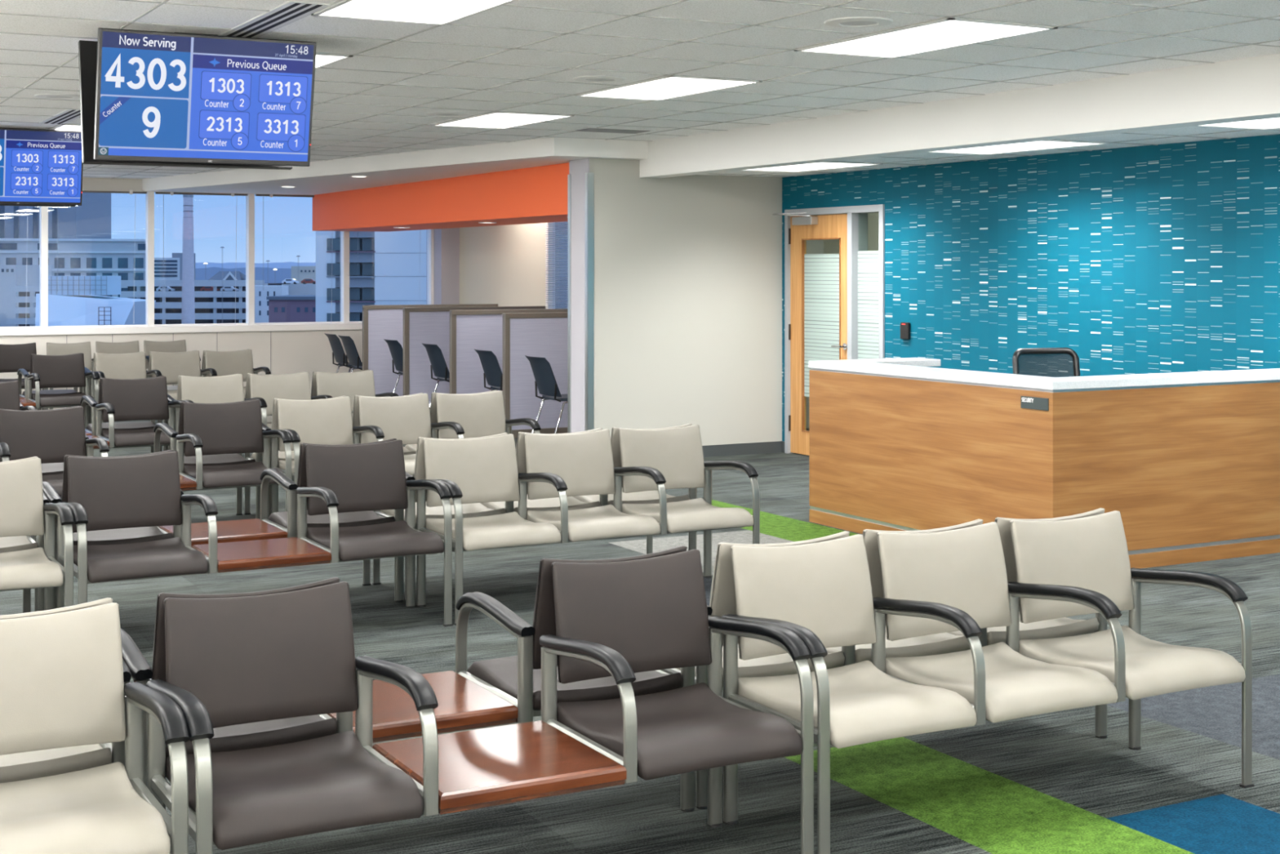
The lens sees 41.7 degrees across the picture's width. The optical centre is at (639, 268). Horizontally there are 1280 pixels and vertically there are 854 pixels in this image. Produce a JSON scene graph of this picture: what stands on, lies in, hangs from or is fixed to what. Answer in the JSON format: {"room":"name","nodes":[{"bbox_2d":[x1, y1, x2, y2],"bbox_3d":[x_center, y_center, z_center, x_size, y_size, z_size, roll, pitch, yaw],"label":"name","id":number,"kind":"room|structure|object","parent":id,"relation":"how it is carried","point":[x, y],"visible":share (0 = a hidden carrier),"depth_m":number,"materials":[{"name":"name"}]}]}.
{"room":"waiting room","nodes":[
{"label":"waiting room","id":0,"kind":"room"},
{"bbox_2d":[0,323,362,409],"bbox_3d":[-8.297,1.165,18.972,12.650,0.950,0.330,0,0,-28],"label":"wall","id":1,"kind":"structure","parent":0,"point":[283,352],"depth_m":20.66,"materials":[{"name":"grey paint"}]},
{"bbox_2d":[0,206,48,328],"bbox_3d":[-7.487,-0.122,19.382,1.226,1.625,0.140,0,0,-28],"label":"window","id":2,"kind":"structure","parent":1,"relation":"on","point":[43,210],"depth_m":19.60,"materials":[{"name":"white metal"}]},
{"bbox_2d":[48,191,154,328],"bbox_3d":[-6.413,-0.122,19.962,1.226,1.625,0.140,0,0,-28],"label":"window","id":3,"kind":"structure","parent":1,"relation":"on","point":[149,196],"depth_m":20.18,"materials":[{"name":"white metal"}]},
{"bbox_2d":[57,189,146,294],"bbox_3d":[-6.410,-0.128,19.886,1.120,1.625,0.058,0,0,-28],"label":"raised blind","id":4,"kind":"object","parent":3,"relation":"attached to","point":[131,192],"visible":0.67,"depth_m":19.95,"materials":[{"name":"grey fabric"}]},
{"bbox_2d":[154,193,254,326],"bbox_3d":[-5.340,-0.122,20.542,1.226,1.625,0.140,0,0,-28],"label":"window","id":5,"kind":"structure","parent":1,"relation":"on","point":[250,198],"depth_m":20.76,"materials":[{"name":"white metal"}]},
{"bbox_2d":[155,191,248,318],"bbox_3d":[-5.336,-0.128,20.466,1.120,1.625,0.058,0,0,-28],"label":"raised blind","id":6,"kind":"object","parent":5,"relation":"attached to","point":[156,193],"visible":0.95,"depth_m":20.50,"materials":[{"name":"grey fabric"}]},
{"bbox_2d":[254,231,349,324],"bbox_3d":[-4.267,-0.122,21.123,1.226,1.625,0.140,0,0,-28],"label":"window","id":7,"kind":"structure","parent":1,"relation":"on","point":[344,235],"depth_m":21.34,"materials":[{"name":"white metal"}]},
{"bbox_2d":[254,193,332,290],"bbox_3d":[-4.263,-0.128,21.046,1.120,1.625,0.058,0,0,-28],"label":"raised blind","id":8,"kind":"object","parent":7,"relation":"attached to","point":[256,194],"visible":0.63,"depth_m":20.87,"materials":[{"name":"grey metal"}]},
{"bbox_2d":[349,229,433,323],"bbox_3d":[-3.227,-0.122,21.685,1.150,1.625,0.140,0,0,-28],"label":"window","id":9,"kind":"structure","parent":1,"relation":"on","point":[429,232],"depth_m":21.90,"materials":[{"name":"white metal"}]},
{"bbox_2d":[433,227,459,304],"bbox_3d":[-2.578,0.280,21.956,0.250,2.720,0.520,0,0,-28],"label":"wall column","id":10,"kind":"structure","parent":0,"point":[446,241],"depth_m":21.74,"materials":[{"name":"grey paint"}]},
{"bbox_2d":[568,158,589,432],"bbox_3d":[-0.517,0.355,14.277,0.008,2.570,0.370,0,0,-28],"label":"wall","id":11,"kind":"structure","parent":0,"point":[578,169],"depth_m":14.30,"materials":[{"name":"grey paint"}]},
{"bbox_2d":[142,137,648,195],"bbox_3d":[-2.908,-1.010,17.225,2.610,0.160,8.130,0,0,-28],"label":"ceiling soffit","id":12,"kind":"structure","parent":11,"relation":"attached to","point":[321,177],"depth_m":16.08,"materials":[{"name":"white paint"}]},
{"bbox_2d":[567,172,594,432],"bbox_3d":[-0.505,0.365,14.284,0.056,2.350,0.390,0,0,-28],"label":"guard","id":13,"kind":"object","parent":11,"relation":"attached to","point":[589,176],"visible":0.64,"depth_m":14.12,"materials":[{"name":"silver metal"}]},
{"bbox_2d":[0,404,1279,853],"bbox_3d":[-0.527,1.640,9.037,16.870,0.001,24.800,0,0,-28],"label":"floor","id":14,"kind":"structure","parent":0,"point":[1042,783],"depth_m":5.56,"materials":[{"name":"carpet"}]},
{"bbox_2d":[0,342,48,409],"bbox_3d":[-7.378,1.235,18.347,1.674,0.810,0.571,0,0,-28],"label":"bench","id":15,"kind":"object","parent":14,"relation":"on","point":[13,357],"visible":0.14,"depth_m":18.81,"materials":[{"name":"brown leather"}]},
{"bbox_2d":[0,456,48,613],"bbox_3d":[-3.479,1.235,7.300,1.674,0.810,0.571,0,0,-28],"label":"bench","id":16,"kind":"object","parent":14,"relation":"on","point":[7,544],"visible":0.11,"depth_m":7.54,"materials":[{"name":"beige leather"}]},
{"bbox_2d":[0,457,75,610],"bbox_3d":[-3.192,1.235,6.770,1.674,0.810,0.571,0,0,-28],"label":"bench","id":17,"kind":"object","parent":14,"relation":"on","point":[22,513],"visible":0.96,"depth_m":7.26,"materials":[{"name":"beige leather"}]},
{"bbox_2d":[17,352,86,399],"bbox_3d":[-6.331,1.235,16.473,1.674,0.810,0.571,0,0,-28],"label":"bench","id":18,"kind":"object","parent":14,"relation":"on","point":[20,371],"visible":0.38,"depth_m":16.70,"materials":[{"name":"brown leather"}]},
{"bbox_2d":[19,353,99,428],"bbox_3d":[-6.044,1.235,15.943,1.674,0.810,0.571,0,0,-28],"label":"bench","id":19,"kind":"object","parent":14,"relation":"on","point":[60,371],"visible":0.91,"depth_m":16.34,"materials":[{"name":"brown leather"}]},
{"bbox_2d":[0,597,131,782],"bbox_3d":[-2.146,1.235,4.105,1.674,0.810,0.571,0,0,-28],"label":"bench","id":20,"kind":"object","parent":14,"relation":"on","point":[22,766],"visible":0.11,"depth_m":4.24,"materials":[{"name":"beige leather"}]},
{"bbox_2d":[0,375,169,453],"bbox_3d":[-4.512,1.235,12.909,1.674,0.810,0.571,0,0,-28],"label":"bench","id":21,"kind":"object","parent":14,"relation":"on","point":[91,428],"visible":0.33,"depth_m":13.09,"materials":[{"name":"brown leather"}]},
{"bbox_2d":[0,376,185,455],"bbox_3d":[-4.225,1.235,12.379,1.674,0.810,0.571,0,0,-28],"label":"bench","id":22,"kind":"object","parent":14,"relation":"on","point":[141,399],"visible":0.59,"depth_m":12.76,"materials":[{"name":"brown leather"}]},
{"bbox_2d":[0,602,190,853],"bbox_3d":[-1.859,1.235,3.575,1.674,0.810,0.571,0,0,-28],"label":"chair","id":23,"kind":"object","parent":14,"relation":"on","point":[62,683],"visible":1,"depth_m":4.03,"materials":[{"name":"beige leather"}]},
{"bbox_2d":[42,339,200,409],"bbox_3d":[-5.906,1.235,19.143,1.674,0.810,0.571,0,0,-28],"label":"bench","id":24,"kind":"object","parent":14,"relation":"on","point":[176,346],"visible":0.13,"depth_m":19.32,"materials":[{"name":"beige leather"}]},
{"bbox_2d":[0,399,263,519],"bbox_3d":[-3.261,1.235,10.585,1.674,0.810,0.571,0,0,-28],"label":"bench","id":25,"kind":"object","parent":14,"relation":"on","point":[47,468],"visible":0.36,"depth_m":10.76,"materials":[{"name":"brown leather"}]},
{"bbox_2d":[0,400,292,518],"bbox_3d":[-2.974,1.235,10.054,1.674,0.810,0.571,0,0,-28],"label":"bench","id":26,"kind":"object","parent":14,"relation":"on","point":[51,435],"visible":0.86,"depth_m":10.10,"materials":[{"name":"brown leather"}]},
{"bbox_2d":[79,349,253,423],"bbox_3d":[-4.858,1.235,17.269,1.674,0.810,0.571,0,0,-28],"label":"bench","id":27,"kind":"object","parent":14,"relation":"on","point":[203,366],"visible":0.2,"depth_m":16.95,"materials":[{"name":"beige leather"}]},
{"bbox_2d":[90,349,271,423],"bbox_3d":[-4.572,1.235,16.739,1.674,0.810,0.571,0,0,-28],"label":"bench","id":28,"kind":"object","parent":14,"relation":"on","point":[171,366],"visible":0.64,"depth_m":16.91,"materials":[{"name":"beige leather"}]},
{"bbox_2d":[34,438,404,611],"bbox_3d":[-2.006,1.235,8.097,1.674,0.810,0.571,0,0,-28],"label":"bench","id":29,"kind":"object","parent":14,"relation":"on","point":[279,524],"visible":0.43,"depth_m":8.03,"materials":[{"name":"brown leather"}]},
{"bbox_2d":[57,439,453,626],"bbox_3d":[-1.720,1.235,7.566,1.674,0.810,0.571,0,0,-28],"label":"bench","id":30,"kind":"object","parent":14,"relation":"on","point":[144,491],"visible":0.97,"depth_m":7.56,"materials":[{"name":"brown leather"}]},
{"bbox_2d":[157,369,369,451],"bbox_3d":[-3.039,1.235,13.705,1.674,0.810,0.571,0,0,-28],"label":"bench","id":31,"kind":"object","parent":14,"relation":"on","point":[313,389],"visible":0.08,"depth_m":13.38,"materials":[{"name":"beige leather"}]},
{"bbox_2d":[175,369,398,435],"bbox_3d":[-2.753,1.235,13.175,1.674,0.810,0.571,0,0,-28],"label":"bench","id":32,"kind":"object","parent":14,"relation":"on","point":[264,388],"visible":0.3,"depth_m":13.34,"materials":[{"name":"beige leather"}]},
{"bbox_2d":[324,333,362,373],"bbox_3d":[-3.573,1.217,20.861,0.662,0.833,0.489,0,0,-28],"label":"chair","id":33,"kind":"object","parent":14,"relation":"on","point":[338,352],"visible":0.59,"depth_m":20.68,"materials":[{"name":"grey plastic"}]},
{"bbox_2d":[337,334,362,372],"bbox_3d":[-3.299,1.217,20.270,0.662,0.833,0.489,0,0,-28],"label":"chair","id":34,"kind":"object","parent":14,"relation":"on","point":[352,354],"visible":0.66,"depth_m":20.09,"materials":[{"name":"black fabric"}]},
{"bbox_2d":[244,390,497,514],"bbox_3d":[-1.788,1.235,11.381,1.674,0.810,0.571,0,0,-28],"label":"bench","id":35,"kind":"object","parent":14,"relation":"on","point":[409,449],"visible":0.1,"depth_m":11.18,"materials":[{"name":"beige leather"}]},
{"bbox_2d":[383,338,403,392],"bbox_3d":[-2.569,1.217,19.130,0.662,0.833,0.489,0,0,-28],"label":"chair","id":36,"kind":"object","parent":14,"relation":"on","point":[396,349],"visible":0.49,"depth_m":18.99,"materials":[{"name":"black fabric"}]},
{"bbox_2d":[271,391,541,513],"bbox_3d":[-1.501,1.235,10.850,1.674,0.810,0.571,0,0,-28],"label":"bench","id":37,"kind":"object","parent":14,"relation":"on","point":[406,419],"visible":0.63,"depth_m":11.00,"materials":[{"name":"beige leather"}]},
{"bbox_2d":[120,545,694,812],"bbox_3d":[-0.673,1.235,4.901,1.674,0.810,0.571,0,0,-28],"label":"bench","id":38,"kind":"object","parent":14,"relation":"on","point":[507,690],"visible":0.36,"depth_m":4.83,"materials":[{"name":"brown leather"}]},
{"bbox_2d":[362,303,497,395],"bbox_3d":[-2.521,1.035,20.293,1.725,1.210,0.064,0,0,-28],"label":"wall","id":39,"kind":"structure","parent":14,"relation":"on","point":[380,322],"depth_m":19.98,"materials":[{"name":"grey"}]},
{"bbox_2d":[422,342,449,409],"bbox_3d":[-1.998,1.217,18.075,0.662,0.833,0.489,0,0,-28],"label":"chair","id":40,"kind":"object","parent":14,"relation":"on","point":[438,365],"visible":0.67,"depth_m":17.91,"materials":[{"name":"grey plastic"}]},
{"bbox_2d":[402,306,545,403],"bbox_3d":[-1.869,1.035,19.088,1.725,1.210,0.064,0,0,-28],"label":"wall","id":41,"kind":"structure","parent":14,"relation":"on","point":[424,325],"depth_m":18.77,"materials":[{"name":"grey"}]},
{"bbox_2d":[146,549,813,853],"bbox_3d":[-0.386,1.235,4.371,1.674,0.810,0.571,0,0,-28],"label":"bench","id":42,"kind":"object","parent":14,"relation":"on","point":[234,660],"visible":0.92,"depth_m":4.33,"materials":[{"name":"brown leather"}]},
{"bbox_2d":[474,349,502,391],"bbox_3d":[-1.296,1.217,16.692,0.662,0.833,0.489,0,0,-28],"label":"chair","id":43,"kind":"object","parent":14,"relation":"on","point":[493,374],"visible":0.53,"depth_m":16.52,"materials":[{"name":"grey plastic"}]},
{"bbox_2d":[449,308,567,394],"bbox_3d":[-1.213,1.035,17.874,1.725,1.210,0.064,0,0,-28],"label":"wall","id":44,"kind":"structure","parent":14,"relation":"on","point":[470,331],"depth_m":17.56,"materials":[{"name":"grey paint"}]},
{"bbox_2d":[372,423,696,599],"bbox_3d":[-0.534,1.235,8.893,1.674,0.810,0.571,0,0,-28],"label":"bench","id":45,"kind":"object","parent":14,"relation":"on","point":[575,502],"visible":0.2,"depth_m":8.76,"materials":[{"name":"beige leather"}]},
{"bbox_2d":[502,312,567,438],"bbox_3d":[-0.561,1.035,16.669,1.725,1.210,0.064,0,0,-28],"label":"wall","id":46,"kind":"structure","parent":14,"relation":"on","point":[540,335],"depth_m":16.37,"materials":[{"name":"grey"}]},
{"bbox_2d":[524,355,567,433],"bbox_3d":[-0.707,1.217,15.476,0.662,0.833,0.489,0,0,-28],"label":"chair","id":47,"kind":"object","parent":14,"relation":"on","point":[545,381],"visible":0.69,"depth_m":15.31,"materials":[{"name":"grey plastic"}]},
{"bbox_2d":[416,424,759,625],"bbox_3d":[-0.247,1.235,8.362,1.674,0.810,0.571,0,0,-28],"label":"bench","id":48,"kind":"object","parent":14,"relation":"on","point":[478,470],"visible":0.92,"depth_m":8.40,"materials":[{"name":"beige leather"}]},
{"bbox_2d":[659,507,1106,808],"bbox_3d":[0.799,1.235,5.697,1.674,0.810,0.571,0,0,-28],"label":"bench","id":49,"kind":"object","parent":14,"relation":"on","point":[722,596],"visible":0.16,"depth_m":5.41,"materials":[{"name":"beige leather"}]},
{"bbox_2d":[722,510,1253,853],"bbox_3d":[1.086,1.235,5.167,1.674,0.810,0.571,0,0,-28],"label":"bench","id":50,"kind":"object","parent":14,"relation":"on","point":[951,580],"visible":0.87,"depth_m":5.19,"materials":[{"name":"beige leather"}]},
{"bbox_2d":[808,357,1279,568],"bbox_3d":[2.562,1.119,10.397,2.103,1.043,2.294,0,0,-28],"label":"desk","id":51,"kind":"object","parent":14,"relation":"on","point":[1189,462],"visible":0.93,"depth_m":9.48,"materials":[{"name":"brown wood"}]},
{"bbox_2d":[808,357,1279,390],"bbox_3d":[2.563,0.620,10.398,2.100,0.045,2.294,0,0,-28],"label":"countertop","id":52,"kind":"structure","parent":51,"relation":"on","point":[917,367],"depth_m":9.52,"materials":[{"name":"white stone"}]},
{"bbox_2d":[1012,347,1079,377],"bbox_3d":[2.575,1.065,10.180,0.572,1.151,0.579,0,0,-18],"label":"office chair","id":53,"kind":"object","parent":14,"relation":"on","point":[1040,362],"visible":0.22,"depth_m":10.41,"materials":[{"name":"black plastic"}]},
{"bbox_2d":[0,0,1279,178],"bbox_3d":[-2.915,-1.103,7.746,11.440,0.054,24.800,0,0,-28],"label":"ceiling","id":54,"kind":"structure","parent":0,"point":[526,56],"depth_m":8.58,"materials":[{"name":"white tile"}]},
{"bbox_2d":[34,93,79,99],"bbox_3d":[-3.625,-1.075,10.488,0.300,0.010,0.300,0,0,-28],"label":"ceiling speaker","id":55,"kind":"object","parent":54,"relation":"attached to","point":[60,96],"visible":0.93,"depth_m":10.44,"materials":[{"name":"white plastic"}]},
{"bbox_2d":[39,109,80,124],"bbox_3d":[-4.066,-1.076,11.893,0.170,0.008,1.210,0,0,-28],"label":"ceiling vent","id":56,"kind":"object","parent":54,"relation":"in","point":[66,116],"visible":0.8,"depth_m":11.88,"materials":[{"name":"white metal"}]},
{"bbox_2d":[82,177,142,191],"bbox_3d":[-8.323,-1.018,19.020,12.650,0.165,0.220,0,0,-28],"label":"trim","id":57,"kind":"structure","parent":54,"relation":"attached to","point":[95,184],"depth_m":20.00,"materials":[{"name":"grey paint"}]},
{"bbox_2d":[217,0,330,38],"bbox_3d":[-1.627,-1.076,7.340,0.170,0.008,1.220,0,0,-28],"label":"ceiling vent","id":58,"kind":"object","parent":54,"relation":"in","point":[290,11],"visible":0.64,"depth_m":7.21,"materials":[{"name":"white metal"}]},
{"bbox_2d":[315,53,353,69],"bbox_3d":[-1.997,-1.075,8.856,0.600,0.010,1.210,0,0,-28],"label":"recessed light","id":59,"kind":"object","parent":54,"relation":"in","point":[322,60],"visible":0.19,"depth_m":8.60,"materials":[{"name":"white plastic"}]},
{"bbox_2d":[315,54,342,66],"bbox_3d":[-1.997,-1.077,8.856,0.560,0.004,1.162,0,0,-28],"label":"diffuser","id":60,"kind":"object","parent":59,"relation":"attached to","point":[322,60],"depth_m":8.61,"materials":[{"name":"white plastic"}]},
{"bbox_2d":[311,0,518,25],"bbox_3d":[-0.837,-1.075,6.709,0.600,0.010,1.210,0,0,-28],"label":"recessed light","id":61,"kind":"object","parent":54,"relation":"in","point":[436,12],"visible":1,"depth_m":6.98,"materials":[{"name":"white plastic"}]},
{"bbox_2d":[431,111,574,128],"bbox_3d":[-1.012,-1.075,12.163,0.600,0.010,1.210,0,0,-28],"label":"recessed light","id":62,"kind":"object","parent":54,"relation":"in","point":[497,120],"visible":1,"depth_m":12.15,"materials":[{"name":"white plastic"}]},
{"bbox_2d":[573,75,626,82],"bbox_3d":[-0.229,-1.075,9.528,0.300,0.010,0.300,0,0,-28],"label":"ceiling speaker","id":63,"kind":"object","parent":54,"relation":"attached to","point":[583,78],"visible":1,"depth_m":9.48,"materials":[{"name":"white plastic"}]},
{"bbox_2d":[570,127,654,133],"bbox_3d":[-0.212,-1.075,13.050,0.580,0.010,0.300,0,0,-28],"label":"ceiling vent","id":64,"kind":"object","parent":54,"relation":"in","point":[584,129],"visible":1,"depth_m":13.00,"materials":[{"name":"white metal"}]},
{"bbox_2d":[574,75,762,101],"bbox_3d":[0.149,-1.075,10.016,0.600,0.010,1.210,0,0,-28],"label":"recessed light","id":65,"kind":"object","parent":54,"relation":"in","point":[668,87],"visible":1,"depth_m":9.97,"materials":[{"name":"white plastic"}]},
{"bbox_2d":[824,16,893,27],"bbox_3d":[0.955,-1.075,7.337,0.300,0.010,0.300,0,0,-28],"label":"ceiling speaker","id":66,"kind":"object","parent":54,"relation":"attached to","point":[857,21],"visible":1,"depth_m":7.30,"materials":[{"name":"white plastic"}]},
{"bbox_2d":[840,21,877,26],"bbox_3d":[0.955,-1.077,7.337,0.170,0.005,0.170,0,0,-28],"label":"grille","id":67,"kind":"object","parent":66,"relation":"attached to","point":[842,23],"depth_m":7.35,"materials":[{"name":"grey"}]},
{"bbox_2d":[794,17,1057,58],"bbox_3d":[1.309,-1.075,7.870,0.600,0.010,1.210,0,0,-28],"label":"recessed light","id":68,"kind":"object","parent":54,"relation":"in","point":[949,33],"visible":1,"depth_m":7.82,"materials":[{"name":"white plastic"}]},
{"bbox_3d":[-2.051,-0.860,7.781,0.440,0.440,0.310,0,0,-28],"label":"ceiling mount","id":69,"kind":"structure","parent":54,"relation":"attached to","visible":0},
{"bbox_2d":[78,40,292,169],"bbox_3d":[-2.138,-0.768,7.942,0.976,0.575,0.153,0,0,-28],"label":"screen","id":70,"kind":"object","parent":69,"relation":"attached to","point":[87,50],"visible":0.1,"depth_m":7.74,"materials":[{"name":"black plastic"}]},
{"bbox_2d":[93,27,316,166],"bbox_3d":[-1.964,-0.768,7.620,0.976,0.575,0.153,0,0,-28],"label":"screen","id":71,"kind":"object","parent":69,"relation":"attached to","point":[161,96],"visible":1,"depth_m":7.58,"materials":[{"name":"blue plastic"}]},
{"bbox_3d":[-4.828,-0.860,12.918,0.440,0.440,0.310,0,0,-28],"label":"ceiling mount","id":72,"kind":"structure","parent":54,"relation":"attached to","visible":0},
{"bbox_2d":[0,127,83,205],"bbox_3d":[-4.742,-0.778,12.758,0.976,0.575,0.153,0,0,-28],"label":"screen","id":73,"kind":"object","parent":72,"relation":"attached to","point":[38,166],"visible":1,"depth_m":12.82,"materials":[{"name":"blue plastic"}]},
{"bbox_2d":[589,158,782,445],"bbox_3d":[0.344,0.280,14.743,1.950,2.720,0.370,0,0,-28],"label":"wall","id":74,"kind":"structure","parent":0,"point":[688,268],"depth_m":14.59,"materials":[{"name":"grey paint"}]},
{"bbox_2d":[312,162,568,231],"bbox_3d":[-1.880,-0.710,18.079,1.010,0.460,7.605,0,0,-28],"label":"soffit","id":75,"kind":"structure","parent":74,"relation":"attached to","point":[536,194],"depth_m":17.18,"materials":[{"name":"orange paint"}]},
{"bbox_2d":[702,440,782,457],"bbox_3d":[0.717,1.590,14.727,1.270,0.100,0.012,0,0,-28],"label":"baseboard","id":76,"kind":"structure","parent":74,"relation":"attached to","point":[722,450],"depth_m":14.82,"materials":[{"name":"grey rubber"}]},
{"bbox_2d":[640,53,1279,177],"bbox_3d":[4.080,-0.940,7.003,0.200,0.320,16.840,0,0,-28],"label":"beam","id":77,"kind":"structure","parent":74,"relation":"attached to","point":[1246,89],"depth_m":10.27,"materials":[{"name":"white paint"}]},
{"bbox_2d":[806,213,878,427],"bbox_3d":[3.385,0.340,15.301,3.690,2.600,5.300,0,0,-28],"label":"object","id":78,"kind":"structure","parent":0,"point":[831,246],"depth_m":17.29,"materials":[{"name":"glass"}]},
{"bbox_2d":[459,133,1279,441],"bbox_3d":[3.436,0.280,11.180,0.140,2.720,24.800,0,0,-28],"label":"wall","id":79,"kind":"structure","parent":0,"point":[1165,258],"depth_m":11.79,"materials":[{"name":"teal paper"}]},
{"bbox_2d":[545,222,555,308],"bbox_3d":[-0.567,0.015,18.593,0.090,1.350,2.050,0,0,-28],"label":"window","id":80,"kind":"structure","parent":79,"relation":"in","point":[546,274],"depth_m":19.44,"materials":[{"name":"glass"}]},
{"bbox_2d":[545,222,567,309],"bbox_3d":[-0.613,-0.007,18.540,0.038,1.346,2.040,0,0,-28],"label":"blind","id":81,"kind":"object","parent":80,"relation":"attached to","point":[557,223],"visible":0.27,"depth_m":19.17,"materials":[{"name":"grey"}]},
{"bbox_2d":[772,204,884,455],"bbox_3d":[1.625,0.556,14.322,0.357,2.167,1.450,0,0,-28],"label":"door","id":82,"kind":"structure","parent":79,"relation":"in","point":[848,224],"depth_m":14.47,"materials":[{"name":"brown wood"}]},
{"bbox_2d":[700,126,1279,177],"bbox_3d":[4.743,-0.843,7.407,1.350,0.054,16.920,0,0,-28],"label":"ceiling","id":83,"kind":"structure","parent":0,"point":[1187,134],"depth_m":11.40,"materials":[{"name":"white paint"}]},
{"bbox_2d":[742,161,882,172],"bbox_3d":[1.333,-0.815,13.408,0.600,0.010,1.210,0,0,-28],"label":"recessed light","id":84,"kind":"object","parent":83,"relation":"in","point":[828,165],"visible":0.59,"depth_m":13.42,"materials":[{"name":"white plastic"}]},
{"bbox_2d":[925,140,1110,155],"bbox_3d":[2.494,-0.815,11.261,0.600,0.010,1.210,0,0,-28],"label":"recessed light","id":85,"kind":"object","parent":83,"relation":"in","point":[1045,144],"visible":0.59,"depth_m":11.26,"materials":[{"name":"white plastic"}]},
{"bbox_2d":[1193,117,1279,129],"bbox_3d":[3.654,-0.815,9.115,0.600,0.010,1.210,0,0,-28],"label":"recessed light","id":86,"kind":"object","parent":83,"relation":"in","point":[1270,123],"visible":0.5,"depth_m":9.53,"materials":[{"name":"white plastic"}]},
{"label":"outside","id":87,"kind":"structure","parent":0,"visible":0},
{"bbox_3d":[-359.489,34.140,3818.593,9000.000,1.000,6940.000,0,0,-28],"label":"ground","id":88,"kind":"structure","parent":87,"visible":0},
{"bbox_2d":[0,265,51,326],"bbox_3d":[-127.346,16.427,339.950,9.433,34.426,20.100,0,0,0],"label":"block","id":89,"kind":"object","parent":88,"relation":"on","point":[10,275],"visible":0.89,"depth_m":329.98,"materials":[{"name":"concrete"}]},
{"bbox_2d":[0,192,111,239],"bbox_3d":[-232.253,-9.764,619.850,61.458,86.808,40.300,0,0,0],"label":"tower block","id":90,"kind":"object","parent":88,"relation":"on","point":[91,220],"visible":0.02,"depth_m":600.00,"materials":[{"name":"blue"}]},
{"bbox_2d":[6,285,106,326],"bbox_3d":[-109.338,18.321,317.000,7.718,30.639,34.000,0,0,0],"label":"parking garage","id":91,"kind":"structure","parent":88,"relation":"on","point":[26,317],"depth_m":300.01,"materials":[{"name":"grey concrete"}]},
{"bbox_2d":[0,238,145,297],"bbox_3d":[-172.697,12.566,484.105,61.801,42.149,30.500,0,0,-17],"label":"office block","id":92,"kind":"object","parent":88,"relation":"on","point":[76,256],"visible":0.33,"depth_m":473.48,"materials":[{"name":"concrete"}]},
{"bbox_2d":[35,275,155,326],"bbox_3d":[-82.897,17.356,254.500,14.769,32.568,15.000,0,0,0],"label":"building","id":93,"kind":"structure","parent":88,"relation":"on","point":[78,300],"depth_m":250.79,"materials":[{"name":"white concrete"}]},
{"bbox_2d":[154,257,179,279],"bbox_3d":[-201.157,14.486,709.516,12.673,38.309,20.200,0,0,-16],"label":"striped office","id":94,"kind":"structure","parent":88,"relation":"on","point":[165,268],"depth_m":700.27,"materials":[{"name":"white"}]},
{"bbox_2d":[181,194,195,324],"bbox_3d":[-88.781,9.470,330.000,3.187,48.340,3.187,0,0,0],"label":"brick chimney","id":95,"kind":"object","parent":88,"relation":"on","point":[188,316],"visible":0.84,"depth_m":329.10,"materials":[{"name":"grey"}]},
{"bbox_2d":[120,280,290,324],"bbox_3d":[-111.704,18.221,437.000,36.715,30.839,34.000,0,0,0],"label":"parking garage","id":96,"kind":"structure","parent":88,"relation":"on","point":[208,304],"depth_m":420.00,"materials":[{"name":"grey concrete"}]},
{"bbox_2d":[208,271,245,279],"bbox_3d":[-129.071,17.192,527.350,11.396,32.897,21.300,0,0,0],"label":"gabled house","id":97,"kind":"structure","parent":88,"relation":"on","point":[227,275],"depth_m":523.39,"materials":[{"name":"grey stone"}]},
{"bbox_2d":[195,266,291,284],"bbox_3d":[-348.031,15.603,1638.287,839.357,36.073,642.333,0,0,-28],"label":"tree belt","id":98,"kind":"object","parent":88,"relation":"on","point":[279,275],"visible":0.06,"depth_m":1499.96,"materials":[{"name":"blue"}]},
{"bbox_2d":[195,262,315,268],"bbox_3d":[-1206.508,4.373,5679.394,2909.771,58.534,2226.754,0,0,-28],"label":"hills","id":99,"kind":"structure","parent":88,"relation":"on","point":[284,264],"depth_m":5199.70,"materials":[{"name":"blue"}]},
{"bbox_2d":[254,285,288,322],"bbox_3d":[-91.806,18.871,413.950,8.595,29.538,8.100,0,0,0],"label":"block","id":100,"kind":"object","parent":88,"relation":"on","point":[261,303],"visible":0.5,"depth_m":409.96,"materials":[{"name":"white"}]},
{"bbox_2d":[266,294,315,322],"bbox_3d":[-78.228,19.943,392.250,12.349,27.394,25.500,0,0,0],"label":"brick block","id":101,"kind":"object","parent":88,"relation":"on","point":[288,308],"visible":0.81,"depth_m":379.99,"materials":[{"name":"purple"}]},
{"bbox_2d":[281,284,315,294],"bbox_3d":[-88.880,18.811,455.000,10.062,29.657,30.000,0,0,0],"label":"building","id":102,"kind":"structure","parent":88,"relation":"on","point":[293,289],"depth_m":440.04,"materials":[{"name":"concrete"}]},
{"bbox_2d":[291,266,315,284],"bbox_3d":[-119.486,16.320,607.400,10.291,34.640,15.200,0,0,0],"label":"block","id":103,"kind":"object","parent":88,"relation":"on","point":[304,272],"visible":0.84,"depth_m":600.00,"materials":[{"name":"beige"}]},
{"bbox_2d":[315,229,426,321],"bbox_3d":[-37.793,11.718,268.255,19.438,43.845,31.300,0,0,6],"label":"tower","id":104,"kind":"structure","parent":88,"relation":"on","point":[388,273],"depth_m":253.31,"materials":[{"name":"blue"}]},
{"bbox_2d":[555,221,567,308],"bbox_3d":[-7.877,-12.360,245.841,16.000,92.000,16.000,0,0,-40],"label":"tower","id":105,"kind":"structure","parent":88,"relation":"on","point":[566,221],"depth_m":237.27,"materials":[{"name":"grey"}]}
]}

